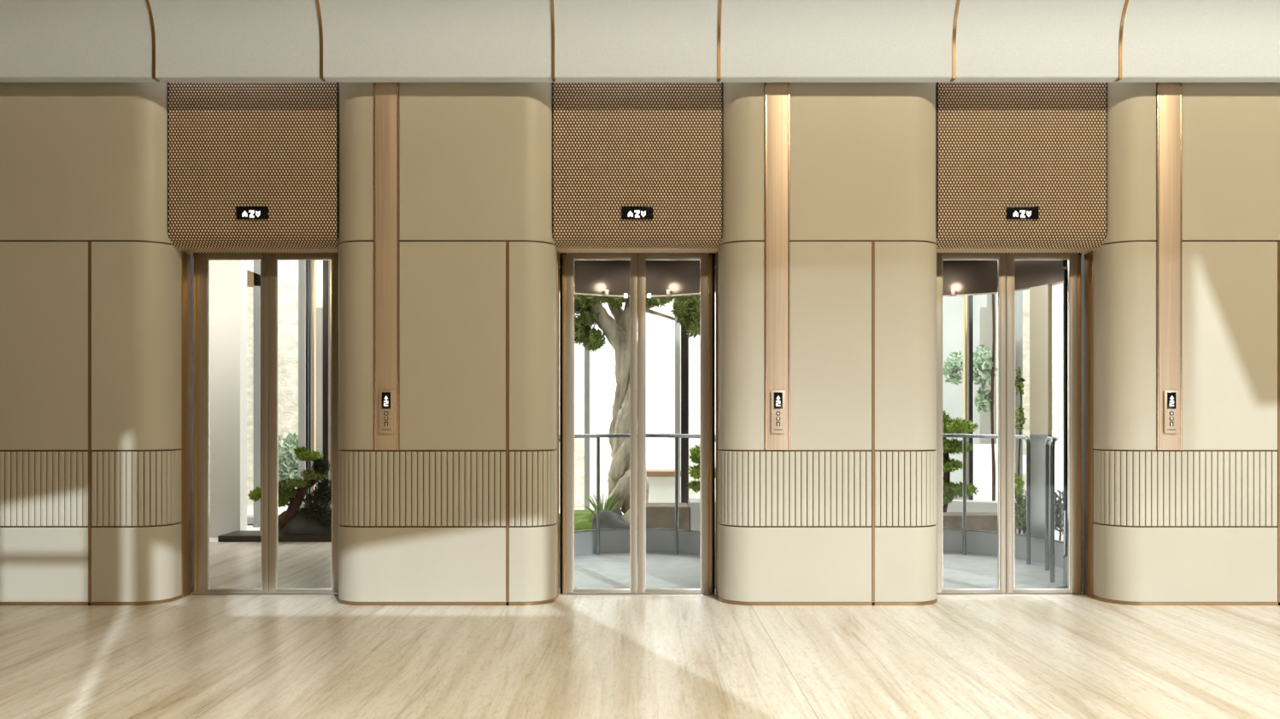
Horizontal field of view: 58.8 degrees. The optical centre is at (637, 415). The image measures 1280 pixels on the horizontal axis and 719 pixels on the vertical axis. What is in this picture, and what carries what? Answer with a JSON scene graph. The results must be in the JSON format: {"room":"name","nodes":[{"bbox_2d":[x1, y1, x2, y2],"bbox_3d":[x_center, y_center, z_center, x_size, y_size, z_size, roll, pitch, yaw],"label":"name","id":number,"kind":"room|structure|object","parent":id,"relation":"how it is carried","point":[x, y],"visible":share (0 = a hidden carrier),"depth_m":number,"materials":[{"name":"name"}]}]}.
{"room":"lobby","nodes":[
{"label":"lobby","id":0,"kind":"room"},
{"bbox_2d":[209,260,246,537],"bbox_3d":[-5.423,-0.576,11.100,3.154,3.700,0.200,0,0,0],"label":"wall","id":1,"kind":"structure","parent":0,"point":[227,278],"depth_m":11.00,"materials":[{"name":"white paint"}]},
{"bbox_2d":[193,252,338,258],"bbox_3d":[-2.405,-1.639,7.472,1.012,1.215,0.050,0,0,0],"label":"wall header","id":2,"kind":"structure","parent":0,"point":[198,252],"depth_m":7.45,"materials":[{"name":"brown metal"}]},
{"bbox_2d":[197,253,269,593],"bbox_3d":[-2.639,0.053,7.425,0.464,2.217,0.036,0,0,0],"label":"elevator door","id":3,"kind":"structure","parent":2,"relation":"in","point":[203,260],"depth_m":7.41,"materials":[{"name":"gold metal"}]},
{"bbox_2d":[167,81,339,253],"bbox_3d":[-2.405,-1.648,7.247,1.064,1.198,0.300,0,0,0],"label":"woven panel","id":4,"kind":"object","parent":2,"relation":"attached to","point":[273,145],"visible":0.84,"depth_m":7.11,"materials":[{"name":"orange metal"}]},
{"bbox_2d":[236,206,268,219],"bbox_3d":[-2.405,-1.263,7.098,0.198,0.080,0.018,0,0,0],"label":"indicator","id":5,"kind":"object","parent":4,"relation":"attached to","point":[243,213],"visible":1,"depth_m":7.09,"materials":[{"name":"black"}]},
{"bbox_2d":[181,252,338,598],"bbox_3d":[-2.405,0.073,7.391,1.072,2.242,0.211,0,0,0],"label":"door frame","id":6,"kind":"structure","parent":2,"relation":"attached to","point":[185,258],"depth_m":7.38,"materials":[{"name":"brown metal"}]},
{"bbox_2d":[269,253,339,593],"bbox_3d":[-2.171,0.053,7.425,0.464,2.217,0.036,0,0,0],"label":"elevator door","id":7,"kind":"structure","parent":2,"relation":"in","point":[273,258],"depth_m":7.41,"materials":[{"name":"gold metal"}]},
{"bbox_2d":[560,252,714,258],"bbox_3d":[0.000,-1.639,7.472,1.012,1.215,0.050,0,0,0],"label":"wall header","id":8,"kind":"structure","parent":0,"point":[561,254],"depth_m":7.45,"materials":[{"name":"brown metal"}]},
{"bbox_2d":[565,253,637,593],"bbox_3d":[-0.234,0.053,7.425,0.464,2.217,0.036,0,0,0],"label":"elevator door","id":9,"kind":"structure","parent":8,"relation":"in","point":[570,258],"depth_m":7.41,"materials":[{"name":"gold metal"}]},
{"bbox_2d":[551,82,722,253],"bbox_3d":[0.000,-1.648,7.247,1.064,1.198,0.300,0,0,0],"label":"woven panel","id":10,"kind":"object","parent":8,"relation":"attached to","point":[659,145],"visible":0.85,"depth_m":7.11,"materials":[{"name":"orange metal"}]},
{"bbox_2d":[621,206,653,219],"bbox_3d":[0.000,-1.263,7.098,0.198,0.080,0.018,0,0,0],"label":"indicator","id":11,"kind":"object","parent":10,"relation":"attached to","point":[627,213],"visible":1,"depth_m":7.09,"materials":[{"name":"black"}]},
{"bbox_2d":[556,252,718,598],"bbox_3d":[0.000,0.073,7.391,1.072,2.242,0.211,0,0,0],"label":"door frame","id":12,"kind":"structure","parent":8,"relation":"attached to","point":[560,449],"depth_m":7.41,"materials":[{"name":"brown metal"}]},
{"bbox_2d":[637,253,709,593],"bbox_3d":[0.234,0.053,7.425,0.464,2.217,0.036,0,0,0],"label":"elevator door","id":13,"kind":"structure","parent":8,"relation":"in","point":[642,258],"depth_m":7.41,"materials":[{"name":"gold metal"}]},
{"bbox_2d":[0,542,1279,718],"bbox_3d":[0.000,1.214,3.250,18.000,0.080,14.500,0,0,0],"label":"floor","id":14,"kind":"structure","parent":0,"point":[190,657],"depth_m":5.49,"materials":[{"name":"wood"}]},
{"bbox_2d":[0,82,193,605],"bbox_3d":[-3.607,-0.686,7.327,1.379,3.720,0.660,0,0,0],"label":"wall pier","id":15,"kind":"object","parent":14,"relation":"on","point":[91,267],"visible":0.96,"depth_m":7.00,"materials":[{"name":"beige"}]},
{"bbox_2d":[337,82,557,605],"bbox_3d":[-1.202,-0.686,7.327,1.379,3.720,0.660,0,0,0],"label":"wall pier","id":16,"kind":"object","parent":14,"relation":"on","point":[464,513],"visible":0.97,"depth_m":7.00,"materials":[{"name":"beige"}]},
{"bbox_2d":[374,82,399,450],"bbox_3d":[-1.545,-1.015,6.993,0.151,2.462,0.007,0,0,0],"label":"metal strip","id":17,"kind":"object","parent":16,"relation":"attached to","point":[386,94],"visible":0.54,"depth_m":6.99,"materials":[{"name":"gold metal"}]},
{"bbox_2d":[379,391,393,433],"bbox_3d":[-1.542,-0.018,6.980,0.085,0.262,0.022,0,0,0],"label":"panel","id":18,"kind":"object","parent":16,"relation":"attached to","point":[386,398],"visible":1,"depth_m":6.97,"materials":[{"name":"gold metal"}]},
{"bbox_2d":[717,82,937,605],"bbox_3d":[1.202,-0.686,7.327,1.379,3.720,0.660,0,0,0],"label":"wall pier","id":19,"kind":"object","parent":14,"relation":"on","point":[846,515],"visible":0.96,"depth_m":7.00,"materials":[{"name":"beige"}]},
{"bbox_2d":[764,82,789,450],"bbox_3d":[0.861,-1.015,6.993,0.151,2.462,0.007,0,0,0],"label":"metal strip","id":20,"kind":"object","parent":19,"relation":"attached to","point":[777,94],"visible":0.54,"depth_m":6.99,"materials":[{"name":"gold metal"}]},
{"bbox_2d":[770,391,785,433],"bbox_3d":[0.864,-0.018,6.980,0.085,0.262,0.022,0,0,0],"label":"panel","id":21,"kind":"object","parent":19,"relation":"attached to","point":[777,398],"visible":1,"depth_m":6.97,"materials":[{"name":"gold metal"}]},
{"bbox_2d":[1080,82,1279,605],"bbox_3d":[3.607,-0.686,7.327,1.379,3.720,0.660,0,0,0],"label":"wall pier","id":22,"kind":"object","parent":14,"relation":"on","point":[1198,524],"visible":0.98,"depth_m":7.00,"materials":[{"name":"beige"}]},
{"bbox_2d":[1156,82,1181,450],"bbox_3d":[3.275,-1.015,6.993,0.151,2.462,0.007,0,0,0],"label":"metal strip","id":23,"kind":"object","parent":22,"relation":"attached to","point":[1169,94],"visible":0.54,"depth_m":6.99,"materials":[{"name":"gold metal"}]},
{"bbox_2d":[1163,391,1178,433],"bbox_3d":[3.278,-0.018,6.980,0.085,0.262,0.022,0,0,0],"label":"panel","id":24,"kind":"object","parent":22,"relation":"attached to","point":[1171,398],"visible":1,"depth_m":6.97,"materials":[{"name":"gold metal"}]},
{"bbox_2d":[0,0,1279,82],"bbox_3d":[1.150,-2.312,6.831,12.692,0.546,0.259,0,0,0],"label":"ceiling","id":25,"kind":"structure","parent":0,"point":[41,40],"depth_m":6.86,"materials":[{"name":"paint"}]},
{"bbox_2d":[145,0,159,82],"bbox_3d":[-2.917,-2.288,6.807,0.018,0.513,0.226,0,0,0],"label":"trim","id":26,"kind":"structure","parent":25,"relation":"attached to","point":[153,32],"depth_m":6.85,"materials":[{"name":"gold metal"}]},
{"bbox_2d":[315,0,325,82],"bbox_3d":[-1.906,-2.288,6.807,0.018,0.513,0.226,0,0,0],"label":"trim","id":27,"kind":"structure","parent":25,"relation":"attached to","point":[321,78],"depth_m":6.85,"materials":[{"name":"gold metal"}]},
{"bbox_2d":[550,0,555,82],"bbox_3d":[-0.508,-2.288,6.807,0.018,0.513,0.226,0,0,0],"label":"trim","id":28,"kind":"structure","parent":25,"relation":"attached to","point":[551,1],"depth_m":6.85,"materials":[{"name":"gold metal"}]},
{"bbox_2d":[716,0,722,82],"bbox_3d":[0.493,-2.288,6.807,0.018,0.513,0.226,0,0,0],"label":"trim","id":29,"kind":"structure","parent":25,"relation":"attached to","point":[719,1],"depth_m":6.85,"materials":[{"name":"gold metal"}]},
{"bbox_2d":[950,0,960,82],"bbox_3d":[1.911,-2.288,6.807,0.018,0.513,0.226,0,0,0],"label":"trim","id":30,"kind":"structure","parent":25,"relation":"attached to","point":[954,78],"depth_m":6.85,"materials":[{"name":"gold metal"}]},
{"bbox_2d":[1114,0,1128,82],"bbox_3d":[2.914,-2.288,6.807,0.018,0.513,0.226,0,0,0],"label":"trim","id":31,"kind":"structure","parent":25,"relation":"attached to","point":[1120,39],"depth_m":6.85,"materials":[{"name":"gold metal"}]},
{"bbox_2d":[937,252,1081,258],"bbox_3d":[2.405,-1.639,7.472,1.012,1.215,0.050,0,0,0],"label":"wall header","id":32,"kind":"structure","parent":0,"point":[1018,252],"depth_m":7.45,"materials":[{"name":"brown metal"}]},
{"bbox_2d":[935,253,1005,593],"bbox_3d":[2.171,0.053,7.425,0.464,2.217,0.036,0,0,0],"label":"elevator door","id":33,"kind":"structure","parent":32,"relation":"in","point":[1001,258],"depth_m":7.41,"materials":[{"name":"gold metal"}]},
{"bbox_2d":[936,252,1093,598],"bbox_3d":[2.405,0.073,7.391,1.072,2.242,0.211,0,0,0],"label":"door frame","id":34,"kind":"structure","parent":32,"relation":"attached to","point":[1089,258],"depth_m":7.36,"materials":[{"name":"brown metal"}]},
{"bbox_2d":[935,81,1107,253],"bbox_3d":[2.405,-1.648,7.247,1.064,1.198,0.300,0,0,0],"label":"woven panel","id":35,"kind":"object","parent":32,"relation":"attached to","point":[1001,145],"visible":0.85,"depth_m":7.11,"materials":[{"name":"orange metal"}]},
{"bbox_2d":[1006,206,1038,219],"bbox_3d":[2.405,-1.263,7.098,0.198,0.080,0.018,0,0,0],"label":"indicator","id":36,"kind":"object","parent":35,"relation":"attached to","point":[1012,213],"visible":1,"depth_m":7.09,"materials":[{"name":"black plastic"}]},
{"bbox_2d":[1005,253,1077,593],"bbox_3d":[2.639,0.053,7.425,0.464,2.217,0.036,0,0,0],"label":"elevator door","id":37,"kind":"structure","parent":32,"relation":"in","point":[1071,259],"depth_m":7.41,"materials":[{"name":"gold metal"}]},
{"label":"outside","id":38,"kind":"structure","parent":0,"visible":0},
{"bbox_2d":[209,504,1084,593],"bbox_3d":[0.000,1.230,11.983,18.000,0.088,9.033,0,0,0],"label":"ground","id":39,"kind":"structure","parent":38,"point":[249,507],"depth_m":12.18,"materials":[{"name":"white stone"}]},
{"bbox_2d":[246,515,253,524],"bbox_3d":[-4.279,1.137,12.350,0.466,0.074,0.300,0,0,0],"label":"window bench","id":40,"kind":"object","parent":39,"relation":"on","point":[249,518],"visible":0.04,"depth_m":12.20,"materials":[{"name":"white"}]},
{"bbox_2d":[252,260,260,527],"bbox_3d":[-4.015,-0.472,12.040,0.087,3.315,0.092,0,0,0],"label":"window post","id":41,"kind":"object","parent":39,"relation":"on","point":[256,263],"visible":0.43,"depth_m":12.00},
{"bbox_2d":[246,270,260,287],"bbox_3d":[-4.105,-1.472,12.100,0.271,0.223,0.200,0,0,0],"label":"lintel","id":42,"kind":"object","parent":41,"relation":"attached to","point":[250,275],"visible":0.29,"depth_m":12.00,"materials":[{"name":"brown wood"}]},
{"bbox_2d":[259,260,261,530],"bbox_3d":[-3.839,-0.436,11.640,0.023,3.244,0.092,0,0,0],"label":"window post","id":43,"kind":"object","parent":39,"relation":"on","point":[261,261],"visible":0.12,"depth_m":11.60,"materials":[{"name":"grey metal"}]},
{"bbox_2d":[217,530,331,542],"bbox_3d":[-2.608,1.145,10.740,2.536,0.057,0.480,0,0,0],"label":"platform","id":44,"kind":"object","parent":39,"relation":"on","point":[237,536],"visible":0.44,"depth_m":10.50,"materials":[{"name":"brown"}]},
{"bbox_2d":[278,505,331,535],"bbox_3d":[-3.022,0.984,10.750,0.863,0.265,0.468,0,0,0],"label":"mound","id":45,"kind":"object","parent":44,"relation":"on","point":[296,526],"visible":0.48,"depth_m":10.55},
{"bbox_2d":[247,446,331,528],"bbox_3d":[-3.216,0.703,10.602,0.836,0.836,0.337,0,0,0],"label":"bonsai tree","id":46,"kind":"object","parent":45,"relation":"on","point":[320,499],"visible":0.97,"depth_m":10.57,"materials":[{"name":"green plant"}]},
{"bbox_2d":[278,432,320,502],"bbox_3d":[-4.039,0.683,13.297,0.688,1.010,0.467,0,0,0],"label":"bush","id":47,"kind":"object","parent":39,"relation":"on","point":[288,463],"visible":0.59,"depth_m":13.22,"materials":[{"name":"green plant"}]},
{"bbox_2d":[298,260,305,508],"bbox_3d":[-3.605,-0.490,12.240,0.079,3.350,0.092,0,0,0],"label":"window post","id":48,"kind":"object","parent":39,"relation":"on","point":[302,264],"visible":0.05,"depth_m":12.20,"materials":[{"name":"white metal"}]},
{"bbox_2d":[305,260,308,495],"bbox_3d":[-3.350,-0.427,11.540,0.023,3.226,0.092,0,0,0],"label":"window post","id":49,"kind":"object","parent":39,"relation":"on","point":[307,261],"visible":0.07,"depth_m":11.50,"materials":[{"name":"grey metal"}]},
{"bbox_2d":[308,260,312,502],"bbox_3d":[-3.317,-0.427,11.540,0.024,3.226,0.092,0,0,0],"label":"window post","id":50,"kind":"object","parent":39,"relation":"on","point":[310,262],"visible":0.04,"depth_m":11.50,"materials":[{"name":"grey metal"}]},
{"bbox_2d":[312,260,316,495],"bbox_3d":[-3.346,-0.445,11.740,0.038,3.262,0.092,0,0,0],"label":"window post","id":51,"kind":"object","parent":39,"relation":"on","point":[314,261],"visible":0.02,"depth_m":11.70,"materials":[{"name":"gold metal"}]},
{"bbox_2d":[322,260,329,504],"bbox_3d":[-3.035,-0.388,11.090,0.060,3.146,0.092,0,0,0],"label":"window post","id":52,"kind":"object","parent":39,"relation":"on","point":[325,263],"visible":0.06,"depth_m":11.05,"materials":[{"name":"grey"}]},
{"bbox_2d":[329,260,331,506],"bbox_3d":[-3.083,-0.419,11.440,0.043,3.208,0.092,0,0,0],"label":"window post","id":53,"kind":"object","parent":39,"relation":"on","point":[330,261],"visible":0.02,"depth_m":11.40,"materials":[{"name":"gold metal"}]},
{"bbox_2d":[574,313,584,509],"bbox_3d":[-0.780,-0.444,14.425,0.256,3.356,0.070,0,0,0],"label":"wall screen","id":54,"kind":"object","parent":39,"relation":"on","point":[578,350],"visible":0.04,"depth_m":14.40,"materials":[{"name":"white paint"}]},
{"bbox_2d":[574,510,596,531],"bbox_3d":[-0.491,1.054,11.009,0.780,0.263,0.962,0,0,0],"label":"moss mound","id":55,"kind":"object","parent":39,"relation":"on","point":[583,519],"visible":0.12,"depth_m":10.65,"materials":[{"name":"green plant"}]},
{"bbox_2d":[582,493,622,515],"bbox_3d":[-0.355,0.887,10.757,0.367,0.302,0.251,0,0,-24],"label":"plant","id":56,"kind":"object","parent":55,"relation":"on","point":[609,506],"visible":0.52,"depth_m":10.73,"materials":[{"name":"green plant"}]},
{"bbox_2d":[584,345,589,510],"bbox_3d":[-0.541,-0.490,12.240,0.061,3.350,0.092,0,0,0],"label":"window post","id":57,"kind":"object","parent":39,"relation":"on","point":[586,354],"visible":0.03,"depth_m":12.20,"materials":[{"name":"white metal"}]},
{"bbox_2d":[592,510,629,529],"bbox_3d":[-0.189,1.022,10.247,0.445,0.326,0.427,0,0,0],"label":"rock","id":58,"kind":"object","parent":39,"relation":"on","point":[608,519],"visible":0.35,"depth_m":10.14,"materials":[{"name":"grey stone"}]},
{"bbox_2d":[574,293,699,523],"bbox_3d":[-0.007,-0.053,10.975,1.454,2.609,0.728,0,0,0],"label":"gnarled tree","id":59,"kind":"object","parent":39,"relation":"on","point":[590,310],"visible":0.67,"depth_m":10.85,"materials":[{"name":"green plant"}]},
{"bbox_2d":[558,252,716,588],"bbox_3d":[0.000,-0.121,8.625,1.708,2.650,2.158,0,0,0],"label":"car","id":60,"kind":"object","parent":39,"relation":"on","point":[601,557],"visible":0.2,"depth_m":9.50,"materials":[{"name":"grey"}]},
{"bbox_2d":[604,290,608,295],"bbox_3d":[-0.260,-1.031,9.594,0.035,0.040,0.036,0,0,-32],"label":"spotlight","id":61,"kind":"object","parent":60,"relation":"on","point":[606,292],"depth_m":9.58,"materials":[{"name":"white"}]},
{"bbox_2d":[666,290,670,295],"bbox_3d":[0.260,-1.031,9.594,0.035,0.040,0.036,0,0,-32],"label":"spotlight","id":62,"kind":"object","parent":60,"relation":"on","point":[668,292],"depth_m":9.58,"materials":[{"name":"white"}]},
{"bbox_2d":[645,469,681,503],"bbox_3d":[0.284,0.901,12.650,0.381,0.570,0.500,0,0,0],"label":"garden bench","id":63,"kind":"object","parent":39,"relation":"on","point":[661,483],"visible":0.38,"depth_m":12.45,"materials":[{"name":"white paint"}]},
{"bbox_2d":[645,503,689,530],"bbox_3d":[0.261,1.007,10.525,0.426,0.357,0.450,0,0,0],"label":"stone planter","id":64,"kind":"object","parent":39,"relation":"on","point":[658,515],"visible":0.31,"depth_m":10.30,"materials":[{"name":"beige stone"}]},
{"bbox_2d":[675,297,680,503],"bbox_3d":[0.431,-0.490,12.240,0.061,3.350,0.092,0,0,0],"label":"window post","id":65,"kind":"object","parent":39,"relation":"on","point":[677,326],"visible":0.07,"depth_m":12.20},
{"bbox_2d":[681,323,688,504],"bbox_3d":[0.484,-0.436,11.640,0.084,3.244,0.092,0,0,0],"label":"window post","id":66,"kind":"object","parent":39,"relation":"on","point":[684,341],"visible":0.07,"depth_m":11.60,"materials":[{"name":"grey metal"}]},
{"bbox_2d":[687,499,699,531],"bbox_3d":[0.649,0.988,10.525,0.343,0.396,0.450,0,0,0],"label":"stone planter","id":67,"kind":"object","parent":39,"relation":"on","point":[694,504],"visible":0.22,"depth_m":10.30,"materials":[{"name":"white stone"}]},
{"bbox_2d":[687,445,699,493],"bbox_3d":[0.630,0.551,10.857,0.321,0.546,0.316,0,0,0],"label":"shrub","id":68,"kind":"object","parent":67,"relation":"on","point":[695,452],"visible":0.47,"depth_m":10.81,"materials":[{"name":"green plant"}]},
{"bbox_2d":[688,294,699,499],"bbox_3d":[0.758,-0.227,14.425,0.257,2.923,0.070,0,0,0],"label":"wall screen","id":69,"kind":"object","parent":39,"relation":"on","point":[694,344],"visible":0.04,"depth_m":14.40,"materials":[{"name":"white paint"}]},
{"bbox_2d":[942,295,962,499],"bbox_3d":[3.886,-0.438,14.225,0.467,3.310,0.070,0,0,0],"label":"wall screen","id":70,"kind":"object","parent":39,"relation":"on","point":[952,306],"visible":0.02,"depth_m":14.20,"materials":[{"name":"white paint"}]},
{"bbox_2d":[942,410,980,512],"bbox_3d":[2.945,0.519,10.643,0.528,1.162,0.469,0,0,0],"label":"shrub","id":71,"kind":"object","parent":39,"relation":"on","point":[951,490],"visible":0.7,"depth_m":10.57,"materials":[{"name":"green plant"}]},
{"bbox_2d":[962,295,967,499],"bbox_3d":[3.480,-0.472,12.040,0.047,3.315,0.092,0,0,0],"label":"window post","id":72,"kind":"object","parent":39,"relation":"on","point":[965,297],"visible":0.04,"depth_m":12.00,"materials":[{"name":"gold metal"}]},
{"bbox_2d":[942,293,997,501],"bbox_3d":[3.704,-0.009,12.703,0.632,2.938,0.371,0,0,0],"label":"slim tree","id":73,"kind":"object","parent":39,"relation":"on","point":[952,366],"visible":0.93,"depth_m":12.62,"materials":[{"name":"green plant"}]},
{"bbox_2d":[967,295,973,500],"bbox_3d":[3.466,-0.454,11.840,0.049,3.280,0.092,0,0,0],"label":"window post","id":74,"kind":"object","parent":39,"relation":"on","point":[970,298],"visible":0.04,"depth_m":11.80,"materials":[{"name":"grey metal"}]},
{"bbox_2d":[942,512,1016,534],"bbox_3d":[3.036,1.042,10.350,0.744,0.287,0.300,0,0,0],"label":"stone planter","id":75,"kind":"object","parent":39,"relation":"on","point":[975,521],"visible":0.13,"depth_m":10.20,"materials":[{"name":"beige stone"}]},
{"bbox_2d":[946,499,1026,534],"bbox_3d":[3.462,1.030,11.500,1.115,0.312,0.256,0,0,31],"label":"curb","id":76,"kind":"object","parent":39,"relation":"on","point":[956,506],"visible":0.07,"depth_m":11.42,"materials":[{"name":"white stone"}]},
{"bbox_2d":[942,260,1067,588],"bbox_3d":[2.405,-0.121,8.625,1.708,2.650,2.158,0,0,0],"label":"cab","id":77,"kind":"object","parent":39,"relation":"on","point":[969,556],"visible":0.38,"depth_m":8.93,"materials":[{"name":"grey"}]},
{"bbox_2d":[951,290,955,295],"bbox_3d":[2.665,-1.031,9.594,0.035,0.040,0.036,0,0,-32],"label":"spotlight","id":78,"kind":"object","parent":77,"relation":"on","point":[953,292],"depth_m":9.58,"materials":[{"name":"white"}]},
{"bbox_2d":[1014,290,1022,502],"bbox_3d":[4.098,-0.490,12.240,0.084,3.350,0.092,0,0,0],"label":"window post","id":79,"kind":"object","parent":39,"relation":"on","point":[1018,295],"visible":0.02,"depth_m":12.20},
{"bbox_2d":[1014,367,1027,481],"bbox_3d":[4.000,0.438,11.892,0.147,1.880,0.143,0,0,-39],"label":"plant","id":80,"kind":"object","parent":39,"relation":"on","point":[1020,419],"visible":0.89,"depth_m":11.89,"materials":[{"name":"green plant"}]},
{"bbox_2d":[1014,473,1062,540],"bbox_3d":[3.753,0.881,10.597,0.553,0.695,0.292,0,0,0],"label":"plant","id":81,"kind":"object","parent":39,"relation":"on","point":[1019,508],"visible":0.67,"depth_m":10.57,"materials":[{"name":"green plant"}]},
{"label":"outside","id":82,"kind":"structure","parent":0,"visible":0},
{"bbox_2d":[246,260,1062,504],"bbox_3d":[0.500,-1.776,15.100,15.000,6.100,0.200,0,0,0],"label":"wall","id":83,"kind":"structure","parent":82,"point":[660,331],"depth_m":15.00,"materials":[{"name":"white paint"}]},
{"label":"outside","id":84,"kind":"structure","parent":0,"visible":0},
{"bbox_2d":[246,287,253,504],"bbox_3d":[-4.837,-0.253,14.025,0.261,2.695,0.070,0,0,0],"label":"wall screen","id":85,"kind":"object","parent":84,"point":[249,290],"visible":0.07,"depth_m":14.00,"materials":[{"name":"white paint"}]},
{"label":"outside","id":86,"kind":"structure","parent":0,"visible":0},
{"bbox_2d":[278,285,298,458],"bbox_3d":[-4.466,-0.422,14.425,0.376,2.447,0.070,0,0,0],"label":"wall screen","id":87,"kind":"object","parent":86,"point":[288,295],"visible":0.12,"depth_m":14.40,"materials":[{"name":"white paint"}]},
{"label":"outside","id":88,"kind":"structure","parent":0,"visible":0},
{"bbox_2d":[316,307,322,492],"bbox_3d":[-3.791,-0.112,13.525,0.152,2.335,0.070,0,0,0],"label":"wall screen","id":89,"kind":"object","parent":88,"point":[319,310],"visible":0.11,"depth_m":13.50,"materials":[{"name":"white paint"}]},
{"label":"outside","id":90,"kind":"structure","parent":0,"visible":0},
{"bbox_2d":[973,293,997,444],"bbox_3d":[4.340,-0.865,14.225,0.328,2.456,0.070,0,0,0],"label":"wall screen","id":91,"kind":"object","parent":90,"point":[982,303],"visible":0.35,"depth_m":14.20,"materials":[{"name":"white paint"}]},
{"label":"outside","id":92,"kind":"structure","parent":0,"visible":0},
{"bbox_2d":[1022,289,1029,499],"bbox_3d":[4.678,-0.419,13.625,0.173,2.965,0.070,0,0,0],"label":"wall screen","id":93,"kind":"object","parent":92,"point":[1025,293],"visible":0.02,"depth_m":13.60,"materials":[{"name":"white paint"}]},
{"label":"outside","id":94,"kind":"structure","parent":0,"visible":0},
{"bbox_2d":[1051,283,1062,431],"bbox_3d":[4.863,-0.865,13.025,0.284,2.102,0.070,0,0,0],"label":"wall screen","id":95,"kind":"object","parent":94,"point":[1057,290],"visible":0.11,"depth_m":13.00,"materials":[{"name":"white paint"}]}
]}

